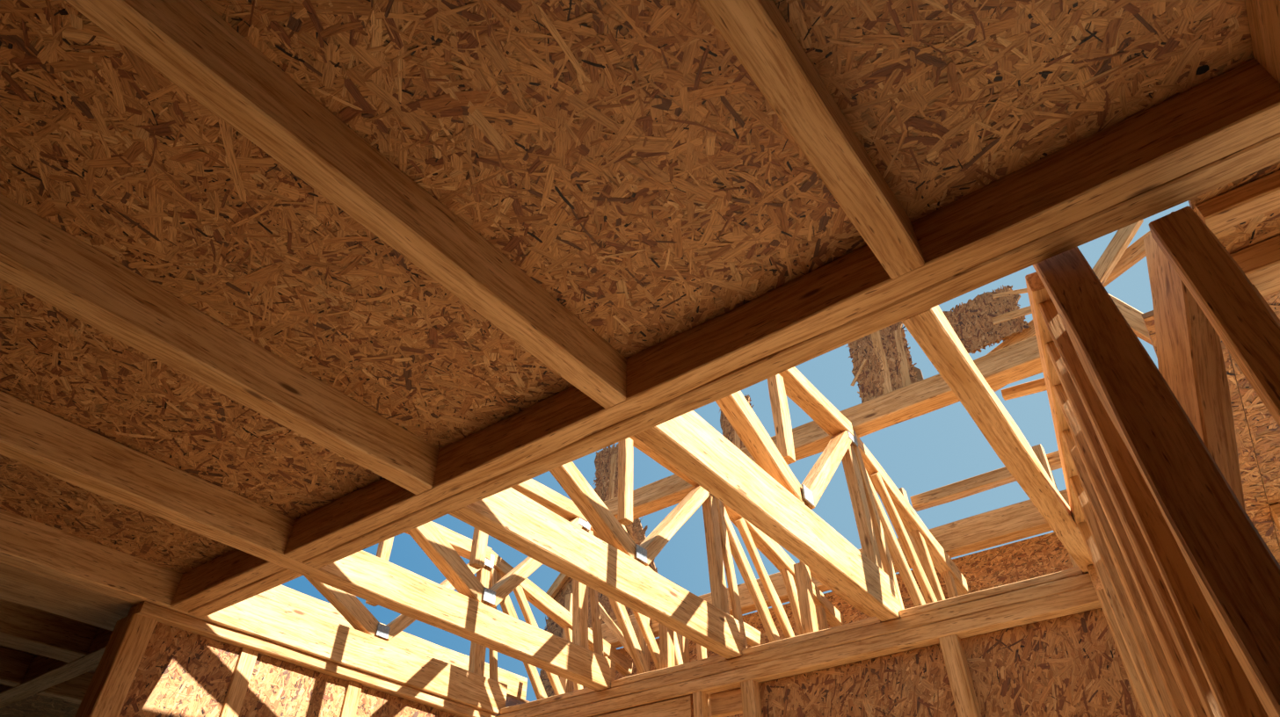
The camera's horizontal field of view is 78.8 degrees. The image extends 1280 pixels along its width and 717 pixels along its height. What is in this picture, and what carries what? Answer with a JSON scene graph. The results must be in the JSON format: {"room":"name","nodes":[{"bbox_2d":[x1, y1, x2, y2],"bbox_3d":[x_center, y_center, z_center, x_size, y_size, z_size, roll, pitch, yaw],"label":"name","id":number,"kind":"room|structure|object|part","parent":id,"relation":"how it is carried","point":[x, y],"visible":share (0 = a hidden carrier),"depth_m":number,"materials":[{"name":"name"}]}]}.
{"room":"construction site","nodes":[
{"label":"construction site","id":0,"kind":"room"},
{"bbox_2d":[118,622,462,716],"bbox_3d":[-1.687,2.836,3.669,0.022,2.544,2.240,-26,-46,27],"label":"wall","id":1,"kind":"structure","parent":0,"point":[179,673],"depth_m":3.94,"materials":[{"name":"brown wood"}]},
{"bbox_2d":[218,647,258,716],"bbox_3d":[-2.047,2.509,3.276,0.021,2.543,0.093,-26,-46,27],"label":"batten","id":2,"kind":"object","parent":1,"relation":"attached to","point":[241,678],"visible":1,"depth_m":3.97,"materials":[{"name":"brown wood"}]},
{"bbox_2d":[126,601,494,716],"bbox_3d":[-1.722,1.812,4.471,0.143,0.059,2.355,-26,-46,27],"label":"wall plate","id":3,"kind":"object","parent":1,"relation":"on","point":[163,615],"visible":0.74,"depth_m":4.23,"materials":[{"name":"brown wood"}]},
{"bbox_2d":[0,509,507,716],"bbox_3d":[-2.413,1.081,3.795,0.110,0.207,4.885,-26,-46,27],"label":"joist","id":4,"kind":"object","parent":3,"relation":"on","point":[26,543],"visible":0.71,"depth_m":4.11,"materials":[{"name":"brown wood"}]},
{"bbox_2d":[304,521,632,699],"bbox_3d":[-1.341,1.676,5.160,0.118,1.163,4.163,-26,-46,27],"label":"roof truss","id":5,"kind":"object","parent":4,"relation":"on","point":[349,607],"visible":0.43,"depth_m":5.59,"materials":[{"name":"brown wood"}]},
{"bbox_3d":[-1.554,1.648,4.708,0.007,0.072,0.085,-26,-46,27],"label":"nail plate","id":6,"kind":"part","parent":5,"relation":"part of","materials":[{"name":"metal"}]},
{"bbox_3d":[-1.104,1.457,5.650,0.007,0.101,0.120,-26,-46,27],"label":"nail plate","id":7,"kind":"part","parent":5,"relation":"part of","materials":[{"name":"metal"}]},
{"bbox_2d":[340,681,362,716],"bbox_3d":[-1.646,2.853,3.688,0.022,2.543,0.093,-26,-46,27],"label":"batten","id":8,"kind":"object","parent":1,"relation":"attached to","point":[352,693],"visible":1,"depth_m":4.43,"materials":[{"name":"brown wood"}]},
{"bbox_2d":[593,695,693,716],"bbox_3d":[-0.312,2.257,4.716,1.530,0.139,0.063,-26,-46,27],"label":"window header","id":9,"kind":"object","parent":1,"relation":"attached to","point":[683,707],"visible":0.96,"depth_m":4.44,"materials":[{"name":"brown wood"}]},
{"bbox_2d":[0,0,1254,716],"bbox_3d":[-1.799,0.993,3.812,9.250,0.022,7.150,-26,-46,27],"label":"ceiling","id":10,"kind":"structure","parent":0,"point":[621,155],"depth_m":2.02,"materials":[{"name":"brown wood"}]},
{"bbox_2d":[0,647,34,687],"bbox_3d":[-4.568,1.233,3.954,0.105,0.176,2.655,-26,-46,27],"label":"joist","id":11,"kind":"object","parent":10,"relation":"attached to","point":[14,665],"visible":1,"depth_m":4.70,"materials":[{"name":"brown wood"}]},
{"bbox_2d":[0,599,98,662],"bbox_3d":[-3.948,0.936,3.598,0.215,0.174,2.655,-26,-46,27],"label":"joist","id":12,"kind":"object","parent":10,"relation":"attached to","point":[22,628],"visible":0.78,"depth_m":4.22,"materials":[{"name":"brown wood"}]},
{"bbox_2d":[0,627,112,708],"bbox_3d":[-3.876,2.024,4.901,3.730,0.176,0.146,-26,-46,27],"label":"ceiling beam","id":13,"kind":"structure","parent":10,"relation":"attached to","point":[42,673],"depth_m":4.60,"materials":[{"name":"brown wood"}]},
{"bbox_2d":[36,672,94,705],"bbox_3d":[-2.946,2.677,5.683,0.104,0.176,2.595,-26,-46,27],"label":"joist","id":14,"kind":"object","parent":10,"relation":"attached to","point":[74,690],"visible":0.16,"depth_m":4.93,"materials":[{"name":"brown wood"}]},
{"bbox_2d":[0,560,136,631],"bbox_3d":[-3.307,0.629,3.229,0.459,0.174,2.655,-26,-46,27],"label":"ceiling beam","id":15,"kind":"structure","parent":10,"relation":"attached to","point":[19,585],"depth_m":3.72,"materials":[{"name":"brown wood"}]},
{"bbox_3d":[-1.952,2.307,5.548,0.085,0.219,3.150,-26,-46,27],"label":"plank","id":16,"kind":"object","parent":10,"relation":"on","visible":0},
{"bbox_2d":[258,584,527,699],"bbox_3d":[-1.944,2.096,5.715,0.066,0.306,3.150,-26,-46,27],"label":"plank","id":17,"kind":"object","parent":16,"relation":"on","point":[516,684],"visible":0.2,"depth_m":5.92,"materials":[{"name":"brown wood"}]},
{"bbox_2d":[539,531,1073,716],"bbox_3d":[1.437,3.130,4.783,5.900,3.520,0.022,-26,-46,27],"label":"wall","id":18,"kind":"structure","parent":0,"point":[1043,555],"depth_m":5.30,"materials":[{"name":"brown wood"}]},
{"bbox_2d":[758,608,1142,716],"bbox_3d":[1.351,2.383,3.059,1.860,2.458,0.022,-26,-46,27],"label":"wall","id":19,"kind":"structure","parent":0,"point":[1072,665],"depth_m":3.57,"materials":[{"name":"brown wood"}]},
{"bbox_2d":[710,688,742,716],"bbox_3d":[0.503,1.909,4.316,0.230,0.119,0.051,-26,-46,27],"label":"window header","id":20,"kind":"object","parent":19,"relation":"attached to","point":[729,703],"visible":0.75,"depth_m":4.30,"materials":[{"name":"brown wood"}]},
{"bbox_2d":[1141,161,1279,565],"bbox_3d":[2.782,0.197,2.858,1.295,0.022,3.550,-26,-46,27],"label":"osb sheathing","id":21,"kind":"structure","parent":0,"point":[1264,432],"depth_m":2.88,"materials":[{"name":"brown wood"}]},
{"bbox_2d":[1195,170,1279,233],"bbox_3d":[1.960,-0.582,1.862,1.088,0.060,0.082,-26,-46,27],"label":"batten","id":22,"kind":"object","parent":21,"relation":"attached to","point":[1261,196],"visible":0.83,"depth_m":2.05,"materials":[{"name":"brown wood"}]},
{"bbox_2d":[1229,234,1279,297],"bbox_3d":[2.133,-0.422,2.030,1.088,0.091,0.143,-26,-46,27],"label":"batten","id":23,"kind":"object","parent":21,"relation":"attached to","point":[1260,262],"visible":0.44,"depth_m":2.19,"materials":[{"name":"brown wood"}]},
{"bbox_2d":[1270,502,1279,531],"bbox_3d":[3.216,0.500,3.151,1.092,0.071,0.205,-26,-46,27],"label":"batten","id":24,"kind":"object","parent":21,"relation":"attached to","point":[1275,508],"visible":1,"depth_m":3.35,"materials":[{"name":"brown wood"}]},
{"bbox_3d":[0.671,3.348,2.180,13.100,0.150,3.920,-26,-46,27],"label":"floor","id":25,"kind":"structure","parent":0,"visible":0},
{"bbox_2d":[74,613,157,716],"bbox_3d":[-2.442,2.251,2.968,0.178,2.544,0.122,-26,-46,27],"label":"wall post","id":26,"kind":"object","parent":25,"relation":"on","point":[105,695],"visible":1,"depth_m":3.59,"materials":[{"name":"brown wood"}]},
{"bbox_2d":[560,593,572,693],"bbox_3d":[-0.631,3.709,5.851,0.089,4.000,0.095,-26,-46,27],"label":"post","id":27,"kind":"object","parent":25,"relation":"on","point":[567,685],"visible":0.22,"depth_m":6.87,"materials":[{"name":"brown wood"}]},
{"bbox_2d":[636,616,650,674],"bbox_3d":[0.026,3.413,5.458,0.089,3.950,0.094,-26,-46,27],"label":"post","id":28,"kind":"object","parent":25,"relation":"on","point":[641,640],"visible":0.16,"depth_m":6.32,"materials":[{"name":"brown wood"}]},
{"bbox_2d":[598,602,648,667],"bbox_3d":[-0.172,2.290,6.453,0.577,0.688,0.043,-25,-46,27],"label":"brace","id":29,"kind":"object","parent":28,"relation":"attached to","point":[607,619],"visible":0.55,"depth_m":6.51,"materials":[{"name":"brown wood"}]},
{"bbox_2d":[676,632,689,663],"bbox_3d":[0.330,3.383,5.187,0.092,3.650,0.093,-26,-46,27],"label":"post","id":30,"kind":"object","parent":25,"relation":"on","point":[683,642],"visible":0.14,"depth_m":6.08,"materials":[{"name":"brown wood"}]},
{"bbox_2d":[588,489,1069,652],"bbox_3d":[1.698,1.472,5.640,5.600,0.202,0.128,-26,-46,27],"label":"beam","id":31,"kind":"structure","parent":30,"relation":"attached to","point":[1017,521],"depth_m":5.27,"materials":[{"name":"brown wood"}]},
{"bbox_2d":[544,517,657,638],"bbox_3d":[-0.353,2.029,7.333,1.533,1.428,0.079,-26,-46,27],"label":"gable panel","id":32,"kind":"object","parent":31,"relation":"attached to","point":[562,586],"visible":0.16,"depth_m":7.40,"materials":[{"name":"brown wood"}]},
{"bbox_2d":[898,487,927,603],"bbox_3d":[1.912,1.499,5.232,0.076,1.401,0.075,-27,-47,26],"label":"post","id":33,"kind":"object","parent":31,"relation":"attached to","point":[902,490],"visible":0.07,"depth_m":5.40,"materials":[{"name":"brown wood"}]},
{"bbox_2d":[1032,444,1078,567],"bbox_3d":[2.654,1.419,4.589,0.066,2.101,0.075,-24,-46,29],"label":"post","id":34,"kind":"object","parent":31,"relation":"attached to","point":[1038,450],"visible":0.19,"depth_m":5.14,"materials":[{"name":"brown wood"}]},
{"bbox_2d":[909,450,1061,511],"bbox_3d":[2.959,0.596,5.109,2.420,0.096,0.085,-26,-46,27],"label":"rail","id":35,"kind":"object","parent":34,"relation":"attached to","point":[1001,476],"visible":0.37,"depth_m":5.45,"materials":[{"name":"brown wood"}]},
{"bbox_2d":[740,680,762,716],"bbox_3d":[0.595,2.709,3.450,0.085,2.459,0.076,-26,-46,27],"label":"stud","id":36,"kind":"object","parent":25,"relation":"on","point":[750,689],"visible":1,"depth_m":4.16,"materials":[{"name":"brown wood"}]},
{"bbox_2d":[495,567,1101,716],"bbox_3d":[0.594,1.728,4.332,3.760,0.182,0.158,-26,-46,27],"label":"plate","id":37,"kind":"object","parent":36,"relation":"on","point":[1069,592],"visible":0.87,"depth_m":3.99,"materials":[{"name":"brown wood"}]},
{"bbox_2d":[0,390,615,691],"bbox_3d":[-1.780,0.631,3.228,0.111,0.180,5.285,-26,-46,27],"label":"joist","id":38,"kind":"object","parent":37,"relation":"on","point":[32,436],"visible":0.96,"depth_m":3.28,"materials":[{"name":"brown wood"}]},
{"bbox_2d":[170,548,302,618],"bbox_3d":[-1.902,1.020,3.713,0.831,0.198,0.177,-26,-46,27],"label":"header beam","id":39,"kind":"structure","parent":38,"relation":"attached to","point":[235,577],"depth_m":3.66,"materials":[{"name":"brown wood"}]},
{"bbox_2d":[407,479,712,716],"bbox_3d":[-0.607,1.300,4.709,0.119,1.162,4.163,-26,-46,27],"label":"roof truss","id":40,"kind":"object","parent":38,"relation":"on","point":[434,545],"visible":0.29,"depth_m":4.82,"materials":[{"name":"brown wood"}]},
{"bbox_3d":[-0.819,1.294,4.240,0.007,0.072,0.085,-26,-46,27],"label":"nail plate","id":41,"kind":"part","parent":40,"relation":"part of","materials":[{"name":"metal"}]},
{"bbox_3d":[-0.370,1.081,5.199,0.007,0.101,0.120,-26,-46,27],"label":"nail plate","id":42,"kind":"part","parent":40,"relation":"part of","materials":[{"name":"metal"}]},
{"bbox_2d":[283,58,1279,569],"bbox_3d":[0.640,-0.196,2.253,5.298,0.202,0.183,-26,-46,27],"label":"header beam","id":43,"kind":"structure","parent":38,"relation":"attached to","point":[1225,129],"depth_m":2.17,"materials":[{"name":"brown wood"}]},
{"bbox_2d":[0,194,439,494],"bbox_3d":[-1.829,-0.430,1.961,0.101,0.177,3.380,-26,-46,27],"label":"joist","id":44,"kind":"object","parent":43,"relation":"attached to","point":[39,258],"visible":1,"depth_m":2.38,"materials":[{"name":"brown wood"}]},
{"bbox_2d":[64,0,626,408],"bbox_3d":[-1.091,-0.782,1.536,0.098,0.177,3.380,-26,-46,27],"label":"joist","id":45,"kind":"object","parent":43,"relation":"attached to","point":[185,41],"visible":1,"depth_m":1.88,"materials":[{"name":"brown wood"}]},
{"bbox_2d":[698,0,924,278],"bbox_3d":[-0.300,-1.162,1.083,0.101,0.177,3.380,-26,-46,27],"label":"joist","id":46,"kind":"object","parent":43,"relation":"attached to","point":[756,32],"visible":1,"depth_m":1.74,"materials":[{"name":"brown wood"}]},
{"bbox_2d":[1244,0,1279,84],"bbox_3d":[0.606,-1.356,0.850,0.098,0.177,2.780,-26,-46,27],"label":"joist","id":47,"kind":"object","parent":43,"relation":"attached to","point":[1263,16],"visible":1,"depth_m":1.66,"materials":[{"name":"brown wood"}]},
{"bbox_2d":[448,487,745,660],"bbox_3d":[-0.084,1.067,3.778,0.106,0.205,2.130,-26,-46,27],"label":"joist","id":48,"kind":"object","parent":37,"relation":"on","point":[508,516],"visible":0.91,"depth_m":3.61,"materials":[{"name":"brown wood"}]},
{"bbox_2d":[549,436,843,648],"bbox_3d":[0.220,1.008,4.359,0.120,1.162,4.163,-26,-46,27],"label":"roof truss","id":49,"kind":"object","parent":48,"relation":"on","point":[722,541],"visible":0.48,"depth_m":4.60,"materials":[{"name":"brown wood"}]},
{"bbox_3d":[0.008,0.980,3.907,0.007,0.071,0.085,-26,-46,27],"label":"nail plate","id":50,"kind":"part","parent":49,"relation":"part of","materials":[{"name":"metal"}]},
{"bbox_2d":[658,623,674,669],"bbox_3d":[0.163,1.709,4.814,0.075,0.468,0.071,-26,-46,27],"label":"post","id":51,"kind":"object","parent":37,"relation":"on","point":[666,636],"visible":0.47,"depth_m":4.74,"materials":[{"name":"brown wood"}]},
{"bbox_2d":[669,580,764,647],"bbox_3d":[0.352,1.641,5.199,0.084,0.107,1.800,-26,-46,27],"label":"tie beam","id":52,"kind":"structure","parent":51,"relation":"on","point":[754,637],"depth_m":5.64,"materials":[{"name":"brown wood"}]},
{"bbox_2d":[692,691,708,716],"bbox_3d":[0.339,1.980,4.309,0.061,0.239,0.073,-26,-46,27],"label":"stud","id":53,"kind":"object","parent":37,"relation":"attached to","point":[700,699],"visible":1,"depth_m":4.32,"materials":[{"name":"brown wood"}]},
{"bbox_2d":[633,410,901,622],"bbox_3d":[0.650,0.709,3.361,0.101,0.220,2.130,-26,-46,27],"label":"joist","id":54,"kind":"object","parent":37,"relation":"on","point":[687,441],"visible":0.92,"depth_m":3.17,"materials":[{"name":"brown wood"}]},
{"bbox_2d":[793,562,818,634],"bbox_3d":[0.932,1.357,4.360,0.070,0.428,0.074,-26,-46,27],"label":"post","id":55,"kind":"object","parent":37,"relation":"on","point":[809,621],"visible":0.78,"depth_m":4.34,"materials":[{"name":"brown wood"}]},
{"bbox_2d":[799,560,875,618],"bbox_3d":[1.315,1.472,4.932,0.085,0.107,1.150,-26,-45,27],"label":"tie beam","id":56,"kind":"structure","parent":55,"relation":"on","point":[813,574],"depth_m":4.84,"materials":[{"name":"brown wood"}]},
{"bbox_2d":[715,366,970,610],"bbox_3d":[0.965,0.650,3.931,0.120,1.162,4.163,-26,-46,27],"label":"roof truss","id":57,"kind":"object","parent":37,"relation":"on","point":[865,476],"visible":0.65,"depth_m":4.20,"materials":[{"name":"brown wood"}]},
{"bbox_3d":[0.752,0.612,3.489,0.007,0.072,0.085,-26,-46,27],"label":"nail plate","id":58,"kind":"part","parent":57,"relation":"part of","materials":[{"name":"metal"}]},
{"bbox_2d":[603,335,1042,523],"bbox_3d":[0.818,0.599,4.892,4.150,0.155,0.138,-26,-46,27],"label":"wooden beam","id":59,"kind":"structure","parent":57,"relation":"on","point":[1021,360],"depth_m":4.48,"materials":[{"name":"brown wood"}]},
{"bbox_2d":[593,443,618,501],"bbox_3d":[-0.201,0.829,5.695,0.362,0.520,0.031,-26,-46,27],"label":"panel","id":60,"kind":"object","parent":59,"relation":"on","point":[606,461],"visible":0.64,"depth_m":5.71,"materials":[{"name":"brown wood"}]},
{"bbox_2d":[718,394,753,449],"bbox_3d":[0.649,0.436,5.198,0.284,0.469,0.027,-26,-46,27],"label":"panel","id":61,"kind":"object","parent":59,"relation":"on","point":[729,432],"visible":0.22,"depth_m":5.20,"materials":[{"name":"brown wood"}]},
{"bbox_2d":[846,321,923,403],"bbox_3d":[1.467,-0.018,4.780,0.423,0.661,0.027,-26,-46,27],"label":"panel","id":62,"kind":"object","parent":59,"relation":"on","point":[882,361],"visible":0.77,"depth_m":4.72,"materials":[{"name":"brown wood"}]},
{"bbox_2d":[986,230,1150,355],"bbox_3d":[2.352,-0.296,4.298,1.190,0.520,0.059,-26,-46,27],"label":"brace","id":63,"kind":"object","parent":59,"relation":"attached to","point":[1134,253],"visible":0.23,"depth_m":4.21,"materials":[{"name":"brown wood"}]},
{"bbox_2d":[942,284,1032,354],"bbox_3d":[2.014,-0.235,4.460,0.606,0.400,0.029,-26,-46,28],"label":"panel","id":64,"kind":"object","parent":63,"relation":"attached to","point":[990,318],"visible":0.87,"depth_m":4.45,"materials":[{"name":"brown wood"}]},
{"bbox_2d":[992,385,1006,392],"bbox_3d":[2.206,-0.024,4.295,0.623,0.239,0.058,-25,-46,27],"label":"brace","id":65,"kind":"object","parent":63,"relation":"attached to","point":[1000,388],"visible":0.03,"depth_m":4.35,"materials":[{"name":"brown wood"}]},
{"bbox_2d":[1001,378,1046,400],"bbox_3d":[2.224,0.136,4.257,0.465,0.095,0.055,-26,-46,27],"label":"brace","id":66,"kind":"object","parent":65,"relation":"attached to","point":[1036,386],"visible":0.45,"depth_m":4.30,"materials":[{"name":"brown wood"}]},
{"bbox_2d":[1108,293,1152,345],"bbox_3d":[2.413,-0.215,3.879,0.350,0.583,0.053,-26,-46,27],"label":"brace","id":67,"kind":"object","parent":59,"relation":"attached to","point":[1132,316],"visible":0.26,"depth_m":3.81,"materials":[{"name":"brown wood"}]},
{"bbox_2d":[1092,219,1143,285],"bbox_3d":[2.523,-0.547,4.176,0.433,0.423,0.056,-26,-46,28],"label":"brace","id":68,"kind":"object","parent":67,"relation":"attached to","point":[1123,236],"visible":0.58,"depth_m":4.16,"materials":[{"name":"brown wood"}]},
{"bbox_3d":[1.202,0.432,4.421,0.007,0.101,0.120,-26,-46,27],"label":"nail plate","id":69,"kind":"part","parent":57,"relation":"part of","materials":[{"name":"metal"}]},
{"bbox_2d":[901,305,1093,574],"bbox_3d":[1.417,0.387,2.883,0.096,0.104,2.130,-26,-46,27],"label":"joist","id":70,"kind":"object","parent":37,"relation":"on","point":[930,329],"visible":0.85,"depth_m":2.61,"materials":[{"name":"brown wood"}]},
{"bbox_2d":[938,634,981,716],"bbox_3d":[1.482,2.284,2.941,0.089,2.459,0.075,-26,-46,27],"label":"stud","id":71,"kind":"object","parent":25,"relation":"on","point":[965,701],"visible":1,"depth_m":3.58,"materials":[{"name":"brown wood"}]},
{"bbox_2d":[1078,521,1164,716],"bbox_3d":[1.789,1.630,2.268,0.110,2.605,0.173,-23,-45,25],"label":"stud","id":72,"kind":"object","parent":25,"relation":"on","point":[1116,610],"visible":0.43,"depth_m":2.87,"materials":[{"name":"brown wood"}]},
{"bbox_2d":[1069,475,1176,716],"bbox_3d":[1.577,1.376,1.964,0.110,2.606,0.272,-24,-46,26],"label":"stud","id":73,"kind":"object","parent":25,"relation":"on","point":[1156,681],"visible":0.43,"depth_m":2.52,"materials":[{"name":"brown wood"}]},
{"bbox_2d":[1096,589,1154,716],"bbox_3d":[1.989,1.934,2.522,0.097,2.460,0.083,-18,-43,21],"label":"stud","id":74,"kind":"object","parent":25,"relation":"on","point":[1144,705],"visible":0.43,"depth_m":3.11,"materials":[{"name":"brown wood"}]},
{"bbox_2d":[1087,565,1102,594],"bbox_3d":[2.025,0.965,3.389,0.100,0.130,0.055,-18,-43,21],"label":"block","id":75,"kind":"object","parent":74,"relation":"on","point":[1092,572],"visible":0.23,"depth_m":3.39,"materials":[{"name":"brown wood"}]},
{"bbox_2d":[1061,429,1191,716],"bbox_3d":[1.396,1.166,1.711,0.109,2.608,0.350,-25,-46,27],"label":"stud","id":76,"kind":"object","parent":25,"relation":"on","point":[1180,708],"visible":0.43,"depth_m":2.23,"materials":[{"name":"brown wood"}]},
{"bbox_2d":[1053,384,1207,716],"bbox_3d":[1.250,0.988,1.498,0.107,2.608,0.406,-23,-45,26],"label":"stud","id":77,"kind":"object","parent":25,"relation":"on","point":[1181,677],"visible":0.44,"depth_m":1.98,"materials":[{"name":"brown wood"}]},
{"bbox_2d":[1045,341,1222,716],"bbox_3d":[1.127,0.840,1.321,0.109,2.610,0.468,-24,-46,26],"label":"stud","id":78,"kind":"object","parent":25,"relation":"on","point":[1146,562],"visible":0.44,"depth_m":1.78,"materials":[{"name":"brown wood"}]},
{"bbox_2d":[1143,210,1245,511],"bbox_3d":[1.383,0.099,1.945,0.442,1.098,0.150,-26,-46,27],"label":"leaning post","id":79,"kind":"object","parent":78,"relation":"attached to","point":[1190,357],"visible":0.41,"depth_m":1.94,"materials":[{"name":"brown wood"}]},
{"bbox_2d":[1038,299,1268,716],"bbox_3d":[1.040,0.733,1.192,0.107,2.610,0.468,-25,-46,27],"label":"stud","id":80,"kind":"object","parent":25,"relation":"on","point":[1234,695],"visible":0.45,"depth_m":1.55,"materials":[{"name":"brown wood"}]},
{"bbox_2d":[1025,271,1085,531],"bbox_3d":[1.624,0.384,2.861,0.130,0.069,2.146,-18,-43,21],"label":"wall plate","id":81,"kind":"object","parent":80,"relation":"on","point":[1037,294],"visible":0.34,"depth_m":2.45,"materials":[{"name":"brown wood"}]},
{"bbox_2d":[1148,205,1279,426],"bbox_3d":[1.341,0.645,1.083,0.105,2.597,0.073,-27,-47,26],"label":"wall post","id":82,"kind":"object","parent":25,"relation":"on","point":[1237,312],"visible":1,"depth_m":1.73,"materials":[{"name":"brown wood"}]},
{"bbox_2d":[1252,284,1279,323],"bbox_3d":[1.728,0.809,1.414,0.094,2.768,0.069,-26,-46,27],"label":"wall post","id":83,"kind":"object","parent":25,"relation":"on","point":[1263,299],"visible":0.08,"depth_m":2.16,"materials":[{"name":"brown wood"}]},
{"bbox_3d":[-2.809,0.368,-1.393,13.100,0.150,7.699,-26,-46,27],"label":"floor","id":84,"kind":"structure","parent":0,"visible":0},
{"bbox_2d":[1032,247,1279,716],"bbox_3d":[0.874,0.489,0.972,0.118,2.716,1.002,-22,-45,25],"label":"stud","id":85,"kind":"object","parent":84,"relation":"on","point":[1237,574],"visible":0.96,"depth_m":1.35,"materials":[{"name":"brown wood"}]}
]}

